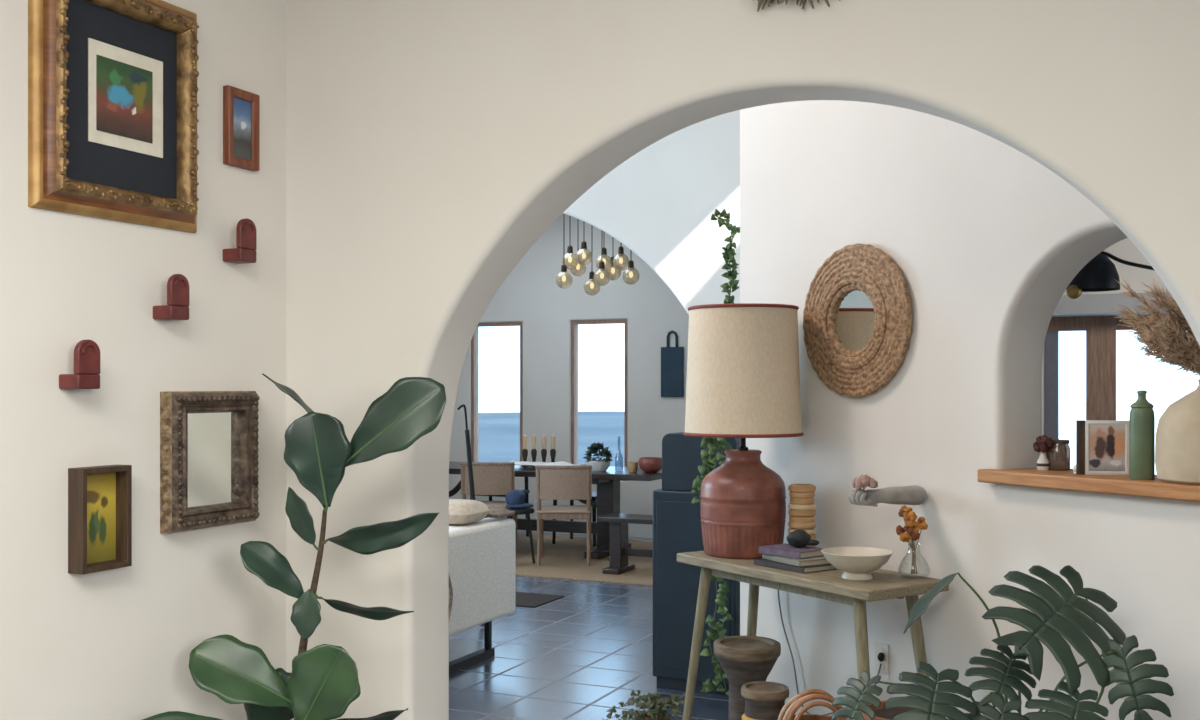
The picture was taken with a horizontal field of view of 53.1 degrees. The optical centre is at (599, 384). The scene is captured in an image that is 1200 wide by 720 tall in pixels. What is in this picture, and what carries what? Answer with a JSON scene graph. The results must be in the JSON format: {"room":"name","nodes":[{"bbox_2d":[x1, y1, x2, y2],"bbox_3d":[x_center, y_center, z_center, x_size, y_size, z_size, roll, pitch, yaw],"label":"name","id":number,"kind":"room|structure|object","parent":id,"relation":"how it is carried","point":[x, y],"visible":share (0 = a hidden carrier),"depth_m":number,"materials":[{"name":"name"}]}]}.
{"room":"entrance hallway","nodes":[
{"label":"entrance hallway","id":0,"kind":"room"},
{"bbox_2d":[0,0,285,719],"bbox_3d":[-2.178,0.115,0.719,0.160,2.930,5.900,0,0,25],"label":"wall","id":1,"kind":"structure","parent":0,"point":[114,644],"depth_m":2.88,"materials":[{"name":"white paint"}]},
{"bbox_2d":[59,340,99,388],"bbox_3d":[-1.160,-0.046,2.678,0.066,0.110,0.063,0,0,25],"label":"wall sconce","id":2,"kind":"object","parent":1,"relation":"attached to","point":[86,375],"visible":1,"depth_m":2.66,"materials":[{"name":"red ceramic"}]},
{"bbox_2d":[68,465,131,574],"bbox_3d":[-1.142,0.304,2.744,0.045,0.236,0.142,0,0,25],"label":"shadow box","id":3,"kind":"object","parent":1,"relation":"attached to","point":[99,497],"visible":1,"depth_m":2.75,"materials":[{"name":"brown wood"}]},
{"bbox_2d":[87,472,115,563],"bbox_3d":[-1.155,0.304,2.750,0.006,0.206,0.112,0,0,25],"label":"picture","id":4,"kind":"object","parent":3,"relation":"attached to","point":[101,487],"depth_m":2.76},
{"bbox_2d":[28,0,198,232],"bbox_3d":[-1.107,-0.663,2.805,0.057,0.556,0.495,0,0,25],"label":"picture frame","id":5,"kind":"object","parent":1,"relation":"attached to","point":[113,89],"visible":1,"depth_m":2.78,"materials":[{"name":"gold metal"}]},
{"bbox_2d":[96,55,152,142],"bbox_3d":[-1.114,-0.668,2.817,0.002,0.172,0.168,0,0,25],"label":"painting","id":6,"kind":"object","parent":5,"relation":"attached to","point":[124,84],"depth_m":2.81},
{"bbox_2d":[153,274,188,319],"bbox_3d":[-1.045,-0.215,2.929,0.066,0.110,0.062,0,0,25],"label":"wall sconce","id":7,"kind":"object","parent":1,"relation":"attached to","point":[177,308],"visible":1,"depth_m":2.91,"materials":[{"name":"red ceramic"}]},
{"bbox_2d":[160,391,259,533],"bbox_3d":[-0.989,0.190,3.070,0.053,0.347,0.323,0,0,25],"label":"wall mirror","id":8,"kind":"object","parent":1,"relation":"attached to","point":[209,469],"visible":1,"depth_m":3.06,"materials":[{"name":"brown metal"}]},
{"bbox_2d":[188,412,236,507],"bbox_3d":[-1.002,0.190,3.076,0.006,0.241,0.207,0,0,25],"label":"mirror glass","id":9,"kind":"object","parent":8,"relation":"attached to","point":[212,436],"depth_m":3.08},
{"bbox_2d":[223,219,256,263],"bbox_3d":[-0.944,-0.379,3.150,0.066,0.114,0.063,0,0,25],"label":"wall sconce","id":10,"kind":"object","parent":1,"relation":"attached to","point":[246,234],"visible":1,"depth_m":3.13,"materials":[{"name":"red ceramic"}]},
{"bbox_2d":[223,85,259,170],"bbox_3d":[-0.951,-0.680,3.189,0.022,0.205,0.120,0,0,25],"label":"picture frame","id":11,"kind":"object","parent":1,"relation":"attached to","point":[241,108],"visible":1,"depth_m":3.19,"materials":[{"name":"brown wood"}]},
{"bbox_2d":[234,97,250,159],"bbox_3d":[-0.955,-0.680,3.191,0.006,0.159,0.074,0,0,25],"label":"picture","id":12,"kind":"object","parent":11,"relation":"attached to","point":[242,105],"depth_m":3.19},
{"bbox_2d":[449,531,728,719],"bbox_3d":[0.279,1.550,4.104,12.300,0.100,14.500,0,0,25],"label":"floor","id":13,"kind":"structure","parent":0,"point":[580,654],"depth_m":6.53,"materials":[{"name":"tile"}]},
{"bbox_2d":[142,373,445,719],"bbox_3d":[-0.787,0.736,2.922,0.759,1.528,0.358,0,0,-22],"label":"potted plant","id":14,"kind":"object","parent":13,"relation":"on","point":[323,681],"visible":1,"depth_m":2.91,"materials":[{"name":"green plant"}]},
{"bbox_2d":[457,404,474,499],"bbox_3d":[-0.813,0.812,7.600,0.184,1.379,0.036,0,0,0],"label":"floor lamp","id":15,"kind":"object","parent":13,"relation":"on","point":[467,435],"visible":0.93,"depth_m":7.59,"materials":[{"name":"black metal"}]},
{"bbox_2d":[449,517,515,673],"bbox_3d":[-1.518,1.123,6.655,1.920,0.755,0.970,0,0,25],"label":"sofa","id":16,"kind":"object","parent":13,"relation":"on","point":[482,553],"visible":0.25,"depth_m":6.36,"materials":[{"name":"beige fabric"}]},
{"bbox_2d":[449,499,490,524],"bbox_3d":[-0.774,0.681,6.450,0.290,0.124,0.300,0,0,25],"label":"throw pillow","id":17,"kind":"object","parent":16,"relation":"on","point":[461,511],"visible":0.64,"depth_m":6.34,"materials":[{"name":"fabric"}]},
{"bbox_2d":[486,504,514,517],"bbox_3d":[-0.582,0.695,6.646,0.164,0.072,0.202,0,0,25],"label":"folded throw","id":18,"kind":"object","parent":16,"relation":"on","point":[497,511],"visible":0.71,"depth_m":6.59,"materials":[{"name":"beige fabric"}]},
{"bbox_2d":[516,592,564,607],"bbox_3d":[-0.799,1.495,8.487,1.000,0.010,0.460,0,0,25],"label":"mat","id":19,"kind":"object","parent":13,"relation":"on","point":[532,600],"visible":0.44,"depth_m":8.34,"materials":[{"name":"grey fabric"}]},
{"bbox_2d":[516,533,652,585],"bbox_3d":[-0.668,1.494,10.703,3.700,0.012,2.280,0,0,25],"label":"jute rug","id":20,"kind":"object","parent":13,"relation":"on","point":[564,559],"visible":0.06,"depth_m":10.00,"materials":[{"name":"beige wicker"}]},
{"bbox_2d":[460,462,516,551],"bbox_3d":[-0.961,1.074,10.476,0.469,0.829,0.515,0,0,0],"label":"dining chair","id":21,"kind":"object","parent":20,"relation":"on","point":[490,478],"visible":0.57,"depth_m":10.26,"materials":[{"name":"brown wood"}]},
{"bbox_2d":[470,477,529,536],"bbox_3d":[-0.968,1.133,11.732,0.527,0.710,0.495,0,0,25],"label":"dining chair","id":22,"kind":"object","parent":20,"relation":"on","point":[526,491],"visible":0.02,"depth_m":11.77,"materials":[{"name":"black wood"}]},
{"bbox_2d":[505,508,534,562],"bbox_3d":[-0.701,1.260,9.998,0.310,0.451,0.316,0,0,25],"label":"stool","id":23,"kind":"object","parent":20,"relation":"on","point":[528,511],"visible":0.59,"depth_m":9.98,"materials":[{"name":"black wood"}]},
{"bbox_2d":[505,489,533,508],"bbox_3d":[-0.671,0.952,10.003,0.240,0.164,0.199,0,0,0],"label":"cap","id":24,"kind":"object","parent":23,"relation":"on","point":[515,499],"visible":1,"depth_m":9.95,"materials":[{"name":"blue fabric"}]},
{"bbox_2d":[449,461,661,559],"bbox_3d":[-0.771,1.118,10.959,3.000,0.740,0.860,0,0,25],"label":"dining table","id":25,"kind":"object","parent":20,"relation":"on","point":[608,481],"visible":0.23,"depth_m":10.51,"materials":[{"name":"brown wood"}]},
{"bbox_2d":[521,435,527,465],"bbox_3d":[-0.691,0.604,11.050,0.068,0.288,0.068,0,0,0],"label":"candlestick","id":26,"kind":"object","parent":25,"relation":"on","point":[524,451],"visible":0.82,"depth_m":11.03,"materials":[{"name":"brown metal"}]},
{"bbox_2d":[523,435,526,448],"bbox_3d":[-0.691,0.523,11.050,0.044,0.128,0.044,0,0,0],"label":"candle","id":27,"kind":"object","parent":26,"relation":"on","point":[524,436],"depth_m":11.03,"materials":[{"name":"beige wax"}]},
{"bbox_2d":[531,435,536,461],"bbox_3d":[-0.608,0.604,11.050,0.068,0.288,0.068,0,0,0],"label":"candlestick","id":28,"kind":"object","parent":25,"relation":"on","point":[533,451],"visible":0.75,"depth_m":11.03,"materials":[{"name":"brown metal"}]},
{"bbox_2d":[532,435,535,448],"bbox_3d":[-0.608,0.523,11.050,0.044,0.128,0.044,0,0,0],"label":"candle","id":29,"kind":"object","parent":28,"relation":"on","point":[533,436],"depth_m":11.03,"materials":[{"name":"beige wax"}]},
{"bbox_2d":[541,435,546,461],"bbox_3d":[-0.516,0.604,11.050,0.068,0.288,0.068,0,0,0],"label":"candlestick","id":30,"kind":"object","parent":25,"relation":"on","point":[543,451],"visible":0.72,"depth_m":11.03,"materials":[{"name":"brown metal"}]},
{"bbox_2d":[542,435,545,448],"bbox_3d":[-0.516,0.523,11.050,0.044,0.128,0.044,0,0,0],"label":"candle","id":31,"kind":"object","parent":30,"relation":"on","point":[543,436],"depth_m":11.03,"materials":[{"name":"beige wax"}]},
{"bbox_2d":[509,461,585,466],"bbox_3d":[-0.491,0.710,10.720,0.851,0.045,0.341,0,0,25],"label":"table runner","id":32,"kind":"object","parent":25,"relation":"on","point":[523,463],"visible":0.6,"depth_m":10.76,"materials":[{"name":"white fabric"}]},
{"bbox_2d":[550,435,555,461],"bbox_3d":[-0.433,0.604,11.050,0.068,0.288,0.068,0,0,0],"label":"candlestick","id":33,"kind":"object","parent":25,"relation":"on","point":[552,451],"visible":0.72,"depth_m":11.03,"materials":[{"name":"brown metal"}]},
{"bbox_2d":[551,435,554,448],"bbox_3d":[-0.433,0.523,11.050,0.044,0.128,0.044,0,0,0],"label":"candle","id":34,"kind":"object","parent":33,"relation":"on","point":[552,436],"depth_m":11.03,"materials":[{"name":"beige wax"}]},
{"bbox_2d":[583,442,612,470],"bbox_3d":[-0.018,0.621,10.450,0.267,0.253,0.269,0,0,0],"label":"potted plant","id":35,"kind":"object","parent":25,"relation":"on","point":[601,464],"visible":0.99,"depth_m":10.39,"materials":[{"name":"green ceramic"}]},
{"bbox_2d":[628,462,637,471],"bbox_3d":[0.283,0.705,10.300,0.090,0.085,0.090,0,0,0],"label":"wooden cup","id":36,"kind":"object","parent":25,"relation":"on","point":[632,466],"visible":1,"depth_m":10.27,"materials":[{"name":"brown wood"}]},
{"bbox_2d":[638,457,661,472],"bbox_3d":[0.436,0.685,10.250,0.216,0.125,0.216,0,0,0],"label":"bowl","id":37,"kind":"object","parent":25,"relation":"on","point":[646,464],"visible":0.97,"depth_m":10.17,"materials":[{"name":"ceramic"}]},
{"bbox_2d":[535,465,591,565],"bbox_3d":[-0.297,1.074,10.063,0.469,0.829,0.515,0,0,0],"label":"dining chair","id":38,"kind":"object","parent":20,"relation":"on","point":[552,482],"visible":1,"depth_m":9.86,"materials":[{"name":"brown wood"}]},
{"bbox_2d":[552,492,596,545],"bbox_3d":[-0.149,1.133,11.359,0.527,0.710,0.495,0,0,25],"label":"dining chair","id":39,"kind":"object","parent":20,"relation":"on","point":[594,494],"visible":0.06,"depth_m":11.23,"materials":[{"name":"black wood"}]},
{"bbox_2d":[597,513,652,574],"bbox_3d":[0.424,1.265,9.459,0.860,0.445,0.340,0,0,25],"label":"bench","id":40,"kind":"object","parent":20,"relation":"on","point":[619,551],"visible":0.55,"depth_m":9.51,"materials":[{"name":"brown wood"}]},
{"bbox_2d":[602,690,684,719],"bbox_3d":[0.198,1.410,5.185,0.376,0.180,0.228,0,0,0],"label":"plant","id":41,"kind":"object","parent":13,"relation":"on","point":[656,704],"visible":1,"depth_m":5.16,"materials":[{"name":"green plant"}]},
{"bbox_2d":[653,432,739,694],"bbox_3d":[0.538,0.869,6.027,0.429,1.262,0.467,0,0,25],"label":"cabinet","id":42,"kind":"object","parent":13,"relation":"on","point":[677,528],"visible":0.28,"depth_m":5.87,"materials":[{"name":"blue paint"}]},
{"bbox_2d":[691,209,739,695],"bbox_3d":[0.537,0.311,5.751,0.235,2.258,0.467,0,0,0],"label":"trailing vine","id":43,"kind":"object","parent":42,"relation":"on","point":[728,254],"visible":0.59,"depth_m":5.56,"materials":[{"name":"plant"}]},
{"bbox_2d":[713,636,780,719],"bbox_3d":[0.595,1.270,4.860,0.271,0.459,0.271,0,0,0],"label":"mortar","id":44,"kind":"object","parent":13,"relation":"on","point":[744,659],"visible":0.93,"depth_m":4.79,"materials":[{"name":"brown wood"}]},
{"bbox_2d":[741,681,788,719],"bbox_3d":[0.627,1.324,4.560,0.182,0.352,0.182,0,0,0],"label":"mortar","id":45,"kind":"object","parent":13,"relation":"on","point":[764,700],"visible":0.95,"depth_m":4.50,"materials":[{"name":"brown wood"}]},
{"bbox_2d":[677,551,948,719],"bbox_3d":[0.784,1.101,4.647,0.400,0.803,1.113,0,0,-33],"label":"console table","id":46,"kind":"object","parent":13,"relation":"on","point":[829,585],"visible":0.77,"depth_m":4.41,"materials":[{"name":"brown wood"}]},
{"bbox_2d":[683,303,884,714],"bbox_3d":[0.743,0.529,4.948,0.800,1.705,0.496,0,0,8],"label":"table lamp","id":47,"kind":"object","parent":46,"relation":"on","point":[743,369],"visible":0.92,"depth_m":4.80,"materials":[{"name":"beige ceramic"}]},
{"bbox_2d":[754,558,836,573],"bbox_3d":[0.758,0.689,4.620,0.200,0.022,0.270,0,0,-36],"label":"book","id":48,"kind":"object","parent":46,"relation":"on","point":[760,562],"visible":0.66,"depth_m":4.53,"materials":[{"name":"black paper"}]},
{"bbox_2d":[762,554,829,566],"bbox_3d":[0.768,0.666,4.620,0.180,0.022,0.240,0,0,-27],"label":"book","id":49,"kind":"object","parent":48,"relation":"on","point":[821,560],"visible":0.63,"depth_m":4.53,"materials":[{"name":"white paper"}]},
{"bbox_2d":[759,543,823,558],"bbox_3d":[0.743,0.642,4.640,0.155,0.026,0.210,0,0,-40],"label":"book","id":50,"kind":"object","parent":49,"relation":"on","point":[783,550],"visible":0.86,"depth_m":4.59,"materials":[{"name":"purple paper"}]},
{"bbox_2d":[786,530,819,547],"bbox_3d":[0.784,0.595,4.651,0.125,0.070,0.080,0,0,0],"label":"stone","id":51,"kind":"object","parent":50,"relation":"on","point":[797,538],"visible":1,"depth_m":4.62,"materials":[{"name":"black stone"}]},
{"bbox_2d":[788,484,815,546],"bbox_3d":[0.818,0.551,4.860,0.114,0.297,0.114,0,0,0],"label":"vase","id":52,"kind":"object","parent":46,"relation":"on","point":[802,512],"visible":0.69,"depth_m":4.82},
{"bbox_2d":[821,547,893,579],"bbox_3d":[0.934,0.652,4.360,0.261,0.096,0.255,0,0,0],"label":"footed bowl","id":53,"kind":"object","parent":46,"relation":"on","point":[857,563],"visible":1,"depth_m":4.31,"materials":[{"name":"beige ceramic"}]},
{"bbox_3d":[1.143,0.639,4.370,0.116,0.122,0.116,0,0,0],"label":"glass vase","id":54,"kind":"object","parent":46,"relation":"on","visible":0},
{"bbox_2d":[896,505,927,573],"bbox_3d":[1.129,0.562,4.363,0.112,0.252,0.086,0,0,33],"label":"dried flowers","id":55,"kind":"object","parent":54,"relation":"in","point":[911,527],"visible":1,"depth_m":4.35,"materials":[{"name":"orange plant"}]},
{"bbox_2d":[778,689,848,719],"bbox_3d":[0.785,1.305,4.380,0.282,0.390,0.284,0,0,0],"label":"rattan basket","id":56,"kind":"object","parent":13,"relation":"on","point":[797,701],"visible":0.86,"depth_m":4.34,"materials":[{"name":"wicker"}]},
{"bbox_2d":[861,700,943,719],"bbox_3d":[0.975,1.274,3.860,0.264,0.451,0.264,0,0,0],"label":"terracotta planter","id":57,"kind":"object","parent":13,"relation":"on","point":[881,713],"visible":0.32,"depth_m":3.91,"materials":[{"name":"ceramic"}]},
{"bbox_2d":[831,565,1173,719],"bbox_3d":[1.151,1.027,3.516,0.926,0.947,0.448,0,0,0],"label":"monstera","id":58,"kind":"object","parent":13,"relation":"on","point":[1055,614],"visible":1,"depth_m":3.49,"materials":[{"name":"plant"}]},
{"bbox_2d":[1066,251,1154,298],"bbox_3d":[2.651,0.436,5.600,0.973,2.127,0.320,0,0,0],"label":"dome lamp","id":59,"kind":"object","parent":13,"relation":"on","point":[1099,274],"visible":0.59,"depth_m":5.52,"materials":[{"name":"black metal"}]},
{"bbox_2d":[563,110,739,314],"bbox_3d":[-1.021,-0.560,8.724,6.100,4.280,0.160,0,0,25],"label":"wall","id":60,"kind":"structure","parent":0,"point":[660,203],"depth_m":7.93,"materials":[{"name":"white paint"}]},
{"bbox_2d":[286,0,1199,719],"bbox_3d":[-0.179,-0.560,3.162,12.250,4.280,0.207,0,0,25],"label":"wall","id":61,"kind":"structure","parent":0,"point":[431,144],"depth_m":3.10,"materials":[{"name":"white paint"}]},
{"bbox_2d":[753,0,839,11],"bbox_3d":[0.440,-0.914,2.745,0.270,0.122,0.060,0,0,25],"label":"swag","id":62,"kind":"object","parent":61,"relation":"attached to","point":[759,1],"visible":1,"depth_m":2.74,"materials":[{"name":"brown plant"}]},
{"bbox_2d":[449,213,1169,537],"bbox_3d":[3.220,-0.560,10.611,12.250,4.280,0.181,0,0,25],"label":"wall","id":63,"kind":"structure","parent":0,"point":[530,294],"depth_m":12.05,"materials":[{"name":"white paint"}]},
{"bbox_2d":[471,322,522,476],"bbox_3d":[-1.055,0.150,12.539,0.619,1.600,0.100,0,0,25],"label":"window","id":64,"kind":"structure","parent":63,"relation":"in","point":[475,339],"depth_m":12.62,"materials":[{"name":"brown wood"}]},
{"bbox_2d":[561,214,590,281],"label":"chandelier","id":65,"kind":"object","parent":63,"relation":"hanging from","point":[583,244],"depth_m":10.48,"materials":[{"name":"brown metal"}]},
{"bbox_2d":[561,264,566,273],"bbox_3d":[-0.313,-1.007,10.430,0.052,0.085,0.052,0,0,0],"label":"socket","id":66,"kind":"object","parent":65,"relation":"attached to","point":[563,267],"depth_m":10.41,"materials":[{"name":"brown metal"}]},
{"bbox_2d":[567,245,572,254],"bbox_3d":[-0.266,-1.195,10.650,0.052,0.085,0.052,0,0,0],"label":"socket","id":67,"kind":"object","parent":65,"relation":"attached to","point":[569,249],"depth_m":10.63,"materials":[{"name":"brown metal"}]},
{"bbox_2d":[575,253,580,261],"bbox_3d":[-0.197,-1.141,10.730,0.052,0.085,0.052,0,0,0],"label":"socket","id":68,"kind":"object","parent":65,"relation":"attached to","point":[578,255],"depth_m":10.71,"materials":[{"name":"brown metal"}]},
{"bbox_2d":[581,241,586,250],"bbox_3d":[-0.140,-1.214,10.500,0.052,0.085,0.052,0,0,0],"label":"socket","id":69,"kind":"object","parent":65,"relation":"attached to","point":[583,244],"depth_m":10.48,"materials":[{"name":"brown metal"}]},
{"bbox_2d":[571,319,627,480],"bbox_3d":[0.011,0.150,12.053,0.626,1.600,0.100,0,0,25],"label":"window","id":70,"kind":"structure","parent":63,"relation":"in","point":[574,324],"depth_m":12.13,"materials":[{"name":"brown wood"}]},
{"bbox_2d":[589,230,637,288],"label":"chandelier","id":71,"kind":"object","parent":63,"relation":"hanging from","point":[602,263],"depth_m":10.53,"materials":[{"name":"brown metal"}]},
{"bbox_2d":[589,271,594,280],"bbox_3d":[-0.070,-0.956,10.550,0.052,0.085,0.052,0,0,0],"label":"socket","id":72,"kind":"object","parent":71,"relation":"attached to","point":[591,275],"depth_m":10.53,"materials":[{"name":"brown metal"}]},
{"bbox_2d":[599,261,604,270],"bbox_3d":[0.017,-1.030,10.400,0.052,0.085,0.052,0,0,0],"label":"socket","id":73,"kind":"object","parent":71,"relation":"attached to","point":[601,264],"depth_m":10.38,"materials":[{"name":"brown metal"}]},
{"bbox_2d":[602,247,606,256],"bbox_3d":[0.036,-1.179,10.670,0.052,0.085,0.052,0,0,0],"label":"socket","id":74,"kind":"object","parent":71,"relation":"attached to","point":[604,251],"depth_m":10.65,"materials":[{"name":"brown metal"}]},
{"bbox_2d":[610,257,615,265],"bbox_3d":[0.116,-1.103,10.710,0.052,0.085,0.052,0,0,0],"label":"socket","id":75,"kind":"object","parent":71,"relation":"attached to","point":[612,261],"depth_m":10.69,"materials":[{"name":"brown metal"}]},
{"bbox_2d":[618,246,623,255],"bbox_3d":[0.185,-1.176,10.550,0.052,0.085,0.052,0,0,0],"label":"socket","id":76,"kind":"object","parent":71,"relation":"attached to","point":[620,250],"depth_m":10.53,"materials":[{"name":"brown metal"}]},
{"bbox_2d":[628,260,633,269],"bbox_3d":[0.270,-1.044,10.450,0.052,0.085,0.052,0,0,0],"label":"socket","id":77,"kind":"object","parent":71,"relation":"attached to","point":[630,263],"depth_m":10.43,"materials":[{"name":"brown metal"}]},
{"bbox_2d":[661,330,683,396],"bbox_3d":[0.701,-0.208,11.646,0.234,0.649,0.026,0,0,25],"label":"board","id":78,"kind":"object","parent":63,"relation":"attached to","point":[672,358],"visible":1,"depth_m":11.63,"materials":[{"name":"blue wood"}]},
{"bbox_2d":[1044,314,1183,467],"bbox_3d":[4.777,0.460,9.832,2.268,2.080,0.145,0,0,25],"label":"window frame","id":79,"kind":"structure","parent":63,"relation":"in","point":[1100,330],"depth_m":10.10,"materials":[{"name":"brown wood"}]},
{"bbox_2d":[1052,292,1182,316],"bbox_3d":[4.722,-0.660,9.629,3.300,0.160,0.300,0,0,25],"label":"trim","id":80,"kind":"structure","parent":63,"relation":"attached to","point":[1086,304],"depth_m":9.77,"materials":[{"name":"grey paint"}]},
{"bbox_2d":[740,100,1199,719],"bbox_3d":[1.775,-0.560,3.771,0.235,4.280,4.071,0,0,-31],"label":"wall","id":81,"kind":"structure","parent":0,"point":[986,241],"depth_m":4.41,"materials":[{"name":"white paint"}]},
{"bbox_2d":[803,244,912,397],"bbox_3d":[1.011,-0.256,4.779,0.050,0.613,0.616,0,0,-31],"label":"round mirror","id":82,"kind":"object","parent":81,"relation":"attached to","point":[858,315],"visible":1,"depth_m":4.75,"materials":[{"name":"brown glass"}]},
{"bbox_2d":[834,290,875,351],"bbox_3d":[1.021,-0.256,4.785,0.005,0.260,0.260,0,0,-31],"label":"mirror glass","id":83,"kind":"object","parent":82,"relation":"attached to","point":[854,310],"depth_m":4.79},
{"bbox_2d":[875,641,888,674],"bbox_3d":[1.098,1.065,4.677,0.009,0.118,0.075,0,0,-31],"label":"wall outlet","id":84,"kind":"object","parent":81,"relation":"attached to","point":[879,647],"visible":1,"depth_m":4.67,"materials":[{"name":"plastic"}]},
{"bbox_2d":[878,647,883,653],"bbox_3d":[1.095,1.038,4.675,0.003,0.032,0.032,0,0,-31],"label":"socket","id":85,"kind":"object","parent":84,"relation":"attached to","point":[880,649],"depth_m":4.68,"materials":[{"name":"white plastic"}]},
{"bbox_2d":[848,485,926,506],"bbox_3d":[1.023,0.404,4.377,0.382,0.072,0.079,0,0,-31],"label":"wall hook","id":86,"kind":"object","parent":81,"relation":"attached to","point":[904,495],"visible":0.98,"depth_m":4.35,"materials":[{"name":"white ceramic"}]},
{"bbox_2d":[852,474,877,491],"bbox_3d":[0.957,0.356,4.335,0.095,0.070,0.090,0,0,0],"label":"rose","id":87,"kind":"object","parent":86,"relation":"on","point":[863,481],"visible":1,"depth_m":4.30,"materials":[{"name":"pink plant"}]},
{"bbox_2d":[977,467,1199,501],"bbox_3d":[1.711,0.317,3.834,0.310,0.045,1.024,0,0,-31],"label":"shelf","id":88,"kind":"object","parent":81,"relation":"attached to","point":[1031,477],"visible":0.9,"depth_m":3.82,"materials":[{"name":"brown wood"}]},
{"bbox_2d":[1037,451,1048,469],"bbox_3d":[1.531,0.261,4.148,0.042,0.066,0.042,0,0,-31],"label":"bud vase","id":89,"kind":"object","parent":88,"relation":"on","point":[1042,462],"visible":1,"depth_m":4.13,"materials":[{"name":"white ceramic"}]},
{"bbox_2d":[1033,435,1052,452],"bbox_3d":[1.527,0.209,4.149,0.069,0.072,0.076,0,0,0],"label":"dried flowers","id":90,"kind":"object","parent":89,"relation":"on","point":[1043,443],"visible":1,"depth_m":4.12,"materials":[{"name":"red plant"}]},
{"bbox_2d":[1049,439,1068,470],"bbox_3d":[1.586,0.241,4.155,0.080,0.106,0.080,0,0,0],"label":"glass jar","id":91,"kind":"object","parent":88,"relation":"on","point":[1055,441],"visible":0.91,"depth_m":4.12,"materials":[{"name":"clear glass"}]},
{"bbox_2d":[1076,420,1128,474],"bbox_3d":[1.654,0.205,3.958,0.160,0.178,0.068,0,0,14],"label":"photo frame","id":92,"kind":"object","parent":88,"relation":"on","point":[1102,446],"visible":0.92,"depth_m":3.93,"materials":[{"name":"white wood"}]},
{"bbox_2d":[1089,424,1124,471],"bbox_3d":[1.661,0.205,3.930,0.113,0.156,0.004,0,0,14],"label":"photograph","id":93,"kind":"object","parent":92,"relation":"attached to","point":[1106,441],"depth_m":3.93},
{"bbox_2d":[1129,390,1154,479],"bbox_3d":[1.690,0.155,3.742,0.072,0.278,0.072,0,0,0],"label":"bottle","id":94,"kind":"object","parent":88,"relation":"on","point":[1142,417],"visible":1,"depth_m":3.71,"materials":[{"name":"green ceramic"}]},
{"bbox_2d":[1155,379,1199,484],"bbox_3d":[1.862,0.138,3.628,0.336,0.312,0.336,0,0,0],"label":"vase","id":95,"kind":"object","parent":88,"relation":"on","point":[1177,439],"visible":1,"depth_m":3.56,"materials":[{"name":"ceramic"}]},
{"bbox_2d":[1113,276,1199,375],"bbox_3d":[1.719,-0.164,3.616,0.317,0.339,0.205,0,0,-6],"label":"dried pampas","id":96,"kind":"object","parent":95,"relation":"in","point":[1176,341],"visible":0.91,"depth_m":3.60,"materials":[{"name":"brown plant"}]},
{"bbox_2d":[1059,400,1176,474],"bbox_3d":[8.959,1.800,14.818,6.600,3.200,0.300,0,0,25],"label":"wall","id":97,"kind":"structure","parent":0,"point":[1070,411],"depth_m":15.88,"materials":[{"name":"white paint"}]},
{"label":"outside","id":98,"kind":"structure","parent":0,"visible":0},
{"bbox_2d":[479,411,623,466],"bbox_3d":[0.000,3.400,82.000,370.000,0.240,136.000,0,0,0],"label":"sea","id":99,"kind":"structure","parent":98,"point":[499,433],"depth_m":83.02,"materials":[{"name":"blue liquid"}]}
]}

